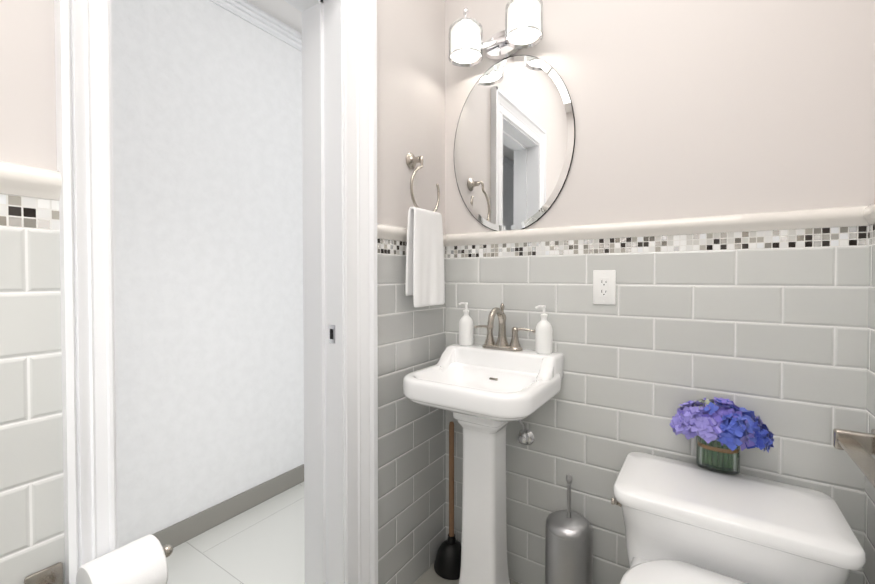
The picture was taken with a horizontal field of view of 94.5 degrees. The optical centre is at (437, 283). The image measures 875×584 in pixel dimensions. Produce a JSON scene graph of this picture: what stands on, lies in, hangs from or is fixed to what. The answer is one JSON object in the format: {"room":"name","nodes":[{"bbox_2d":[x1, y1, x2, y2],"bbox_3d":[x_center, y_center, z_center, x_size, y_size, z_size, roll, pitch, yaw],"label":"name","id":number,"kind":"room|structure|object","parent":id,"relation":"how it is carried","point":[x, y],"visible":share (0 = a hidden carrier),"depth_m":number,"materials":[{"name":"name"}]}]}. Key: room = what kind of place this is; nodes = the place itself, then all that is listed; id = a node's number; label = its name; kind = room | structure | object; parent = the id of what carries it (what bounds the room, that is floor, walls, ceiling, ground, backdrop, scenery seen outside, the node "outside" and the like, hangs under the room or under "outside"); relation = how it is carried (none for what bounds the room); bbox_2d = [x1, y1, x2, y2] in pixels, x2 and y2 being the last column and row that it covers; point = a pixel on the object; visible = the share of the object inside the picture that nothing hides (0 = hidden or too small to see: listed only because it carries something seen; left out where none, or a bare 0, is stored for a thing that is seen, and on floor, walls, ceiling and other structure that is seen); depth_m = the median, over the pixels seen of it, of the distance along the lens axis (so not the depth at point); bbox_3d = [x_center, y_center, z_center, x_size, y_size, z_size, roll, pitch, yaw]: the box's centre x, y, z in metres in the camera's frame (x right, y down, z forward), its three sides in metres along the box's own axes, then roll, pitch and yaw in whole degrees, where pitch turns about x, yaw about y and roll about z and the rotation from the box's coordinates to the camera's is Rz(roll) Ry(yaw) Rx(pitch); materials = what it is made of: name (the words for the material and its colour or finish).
{"room":"bathroom","nodes":[
{"label":"bathroom","id":0,"kind":"room"},
{"bbox_2d":[111,0,303,547],"bbox_3d":[-1.285,-0.198,1.649,0.100,2.700,5.000,1,1,33],"label":"wall","id":1,"kind":"structure","parent":0,"point":[208,165],"depth_m":1.86,"materials":[{"name":"paint"}]},
{"bbox_2d":[152,464,303,547],"bbox_3d":[-1.238,1.105,1.640,0.012,0.095,4.800,1,1,33],"label":"baseboard","id":2,"kind":"structure","parent":1,"relation":"attached to","point":[184,530],"depth_m":1.96,"materials":[{"name":"grey wood"}]},
{"bbox_2d":[209,0,301,51],"bbox_3d":[-1.233,-1.360,1.595,0.023,0.095,4.800,1,1,33],"label":"crown molding","id":3,"kind":"structure","parent":1,"relation":"attached to","point":[251,13],"depth_m":2.09,"materials":[{"name":"white wood"}]},
{"bbox_2d":[0,0,444,233],"bbox_3d":[-0.614,-0.185,0.905,0.160,2.700,2.100,1,1,33],"label":"wall","id":4,"kind":"structure","parent":0,"point":[410,76],"depth_m":1.42,"materials":[{"name":"white paint"}]},
{"bbox_2d":[0,161,61,199],"bbox_3d":[-0.871,-0.162,0.347,0.026,0.050,0.823,1,1,33],"label":"trim","id":5,"kind":"structure","parent":4,"relation":"attached to","point":[26,181],"depth_m":0.65,"materials":[{"name":"white ceramic"}]},
{"bbox_2d":[54,0,377,583],"bbox_3d":[-0.496,0.081,1.064,0.196,2.162,0.782,1,1,33],"label":"door frame","id":6,"kind":"structure","parent":4,"relation":"attached to","point":[339,142],"depth_m":1.25,"materials":[{"name":"white wood"}]},
{"bbox_2d":[0,194,445,583],"bbox_3d":[-0.546,0.510,0.866,0.010,1.311,2.090,1,1,33],"label":"wall tile","id":7,"kind":"structure","parent":4,"relation":"attached to","point":[411,484],"depth_m":0.69,"materials":[{"name":"tile"}]},
{"bbox_2d":[24,534,172,583],"bbox_3d":[-0.570,0.520,0.704,0.127,0.104,0.190,1,1,33],"label":"paper holder","id":8,"kind":"object","parent":7,"relation":"attached to","point":[142,560],"visible":1,"depth_m":0.69,"materials":[{"name":"white paper"}]},
{"bbox_2d":[377,223,447,245],"bbox_3d":[-0.093,-0.182,1.523,0.026,0.050,0.435,1,1,33],"label":"trim","id":9,"kind":"structure","parent":4,"relation":"attached to","point":[389,232],"depth_m":1.42,"materials":[{"name":"white ceramic"}]},
{"bbox_2d":[405,153,444,306],"bbox_3d":[-0.058,-0.207,1.518,0.090,0.576,0.204,1,1,33],"label":"towel ring","id":10,"kind":"object","parent":4,"relation":"attached to","point":[425,284],"visible":1,"depth_m":1.48,"materials":[{"name":"white fabric"}]},
{"bbox_2d":[405,206,444,306],"bbox_3d":[-0.040,-0.097,1.508,0.050,0.360,0.208,1,1,33],"label":"towel","id":11,"kind":"object","parent":10,"relation":"hanging from","point":[425,282],"depth_m":1.47,"materials":[{"name":"white fabric"}]},
{"bbox_2d":[247,0,301,33],"bbox_3d":[-0.893,-1.423,1.369,0.840,0.040,4.800,1,1,33],"label":"ceiling","id":12,"kind":"structure","parent":0,"point":[283,11],"depth_m":2.10,"materials":[{"name":"white paint"}]},
{"bbox_2d":[166,482,520,583],"bbox_3d":[-0.289,1.193,1.013,2.289,0.060,4.800,1,1,33],"label":"floor","id":13,"kind":"structure","parent":0,"point":[263,542],"depth_m":1.74,"materials":[{"name":"white tile"}]},
{"bbox_2d":[434,421,460,579],"bbox_3d":[0.057,0.854,1.635,0.144,0.596,0.144,1,1,33],"label":"plunger","id":14,"kind":"object","parent":13,"relation":"on","point":[447,563],"visible":0.81,"depth_m":1.62,"materials":[{"name":"black rubber"}]},
{"bbox_2d":[403,302,563,583],"bbox_3d":[0.158,0.615,1.396,0.453,1.083,0.431,1,1,33],"label":"pedestal sink","id":15,"kind":"object","parent":13,"relation":"on","point":[488,391],"visible":1,"depth_m":1.36,"materials":[{"name":"white ceramic"}]},
{"bbox_2d":[459,302,473,345],"bbox_3d":[0.114,0.158,1.609,0.059,0.169,0.059,1,1,33],"label":"soap bottle","id":16,"kind":"object","parent":15,"relation":"on","point":[466,326],"depth_m":1.59,"materials":[{"name":"white plastic"}]},
{"bbox_2d":[474,303,534,351],"bbox_3d":[0.220,0.159,1.482,0.250,0.173,0.141,1,1,33],"label":"sink faucet","id":17,"kind":"object","parent":15,"relation":"on","point":[502,345],"depth_m":1.50,"materials":[{"name":"silver metal"}]},
{"bbox_2d":[535,305,552,353],"bbox_3d":[0.378,0.161,1.434,0.059,0.169,0.059,1,1,33],"label":"soap bottle","id":18,"kind":"object","parent":15,"relation":"on","point":[543,331],"depth_m":1.41,"materials":[{"name":"white plastic"}]},
{"bbox_2d":[545,474,592,583],"bbox_3d":[0.433,0.893,1.334,0.148,0.530,0.148,1,1,33],"label":"toilet brush","id":19,"kind":"object","parent":13,"relation":"on","point":[568,546],"visible":1,"depth_m":1.28,"materials":[{"name":"silver metal"}]},
{"bbox_2d":[611,452,865,583],"bbox_3d":[0.629,0.853,0.896,0.482,0.625,0.681,1,1,33],"label":"toilet","id":20,"kind":"object","parent":13,"relation":"on","point":[687,523],"visible":1,"depth_m":0.97,"materials":[{"name":"white ceramic"}]},
{"bbox_2d":[669,397,773,474],"bbox_3d":[0.794,0.429,1.138,0.246,0.209,0.156,1,1,33],"label":"flower vase","id":21,"kind":"object","parent":20,"relation":"on","point":[722,430],"visible":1,"depth_m":1.13,"materials":[{"name":"glass"},{"name":"hydrangea flowers"},{"name":"green plant stems"}]},
{"bbox_2d":[445,0,874,233],"bbox_3d":[0.578,-0.195,1.447,1.549,2.700,0.120,1,1,33],"label":"wall","id":22,"kind":"structure","parent":0,"point":[692,108],"depth_m":1.23,"materials":[{"name":"white paint"}]},
{"bbox_2d":[449,0,542,66],"bbox_3d":[0.216,-0.960,1.499,0.365,0.194,0.170,1,1,33],"label":"sconce","id":23,"kind":"object","parent":22,"relation":"attached to","point":[521,30],"visible":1,"depth_m":1.49,"materials":[{"name":"white glass"}]},
{"bbox_2d":[454,55,574,230],"bbox_3d":[0.277,-0.536,1.562,0.499,0.673,0.010,1,1,33],"label":"oval mirror","id":24,"kind":"object","parent":22,"relation":"attached to","point":[514,144],"visible":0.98,"depth_m":1.54,"materials":[{"name":"clear glass"}]},
{"bbox_2d":[448,207,851,245],"bbox_3d":[0.551,-0.179,1.378,1.260,0.050,0.026,1,1,33],"label":"trim","id":25,"kind":"structure","parent":22,"relation":"attached to","point":[841,216],"depth_m":1.25,"materials":[{"name":"white ceramic"}]},
{"bbox_2d":[446,225,869,583],"bbox_3d":[0.567,0.501,1.388,1.289,1.311,0.010,1,1,33],"label":"wall tile","id":26,"kind":"structure","parent":22,"relation":"attached to","point":[769,328],"depth_m":1.28,"materials":[{"name":"tile"}]},
{"bbox_2d":[517,420,533,444],"bbox_3d":[0.314,0.545,1.518,0.085,0.132,0.054,1,1,33],"label":"supply valve","id":27,"kind":"object","parent":26,"relation":"attached to","point":[526,437],"visible":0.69,"depth_m":1.51,"materials":[{"name":"silver metal"}]},
{"bbox_2d":[593,270,615,304],"bbox_3d":[0.565,0.012,1.370,0.072,0.116,0.008,1,1,33],"label":"electrical outlet plate","id":28,"kind":"object","parent":26,"relation":"attached to","point":[604,286],"visible":1,"depth_m":1.37,"materials":[{"name":"white plastic"}]},
{"bbox_2d":[852,203,874,225],"bbox_3d":[0.516,-0.159,0.157,0.026,0.050,2.100,1,1,33],"label":"trim","id":29,"kind":"structure","parent":22,"relation":"attached to","point":[861,215],"depth_m":1.02,"materials":[{"name":"white ceramic"}]},
{"bbox_3d":[0.542,-0.171,0.080,0.100,2.700,2.200,1,1,33],"label":"wall","id":30,"kind":"structure","parent":0,"visible":0},
{"bbox_2d":[863,224,874,583],"bbox_3d":[0.521,0.522,0.160,0.010,1.311,2.090,1,1,33],"label":"wall tile","id":31,"kind":"structure","parent":30,"relation":"attached to","point":[869,543],"depth_m":1.00,"materials":[{"name":"tile"}]},
{"bbox_2d":[833,428,874,487],"bbox_3d":[0.864,0.378,0.761,0.082,0.060,0.539,1,1,33],"label":"towel bar","id":32,"kind":"object","parent":31,"relation":"attached to","point":[858,447],"visible":1,"depth_m":0.94,"materials":[{"name":"silver metal"}]}
]}

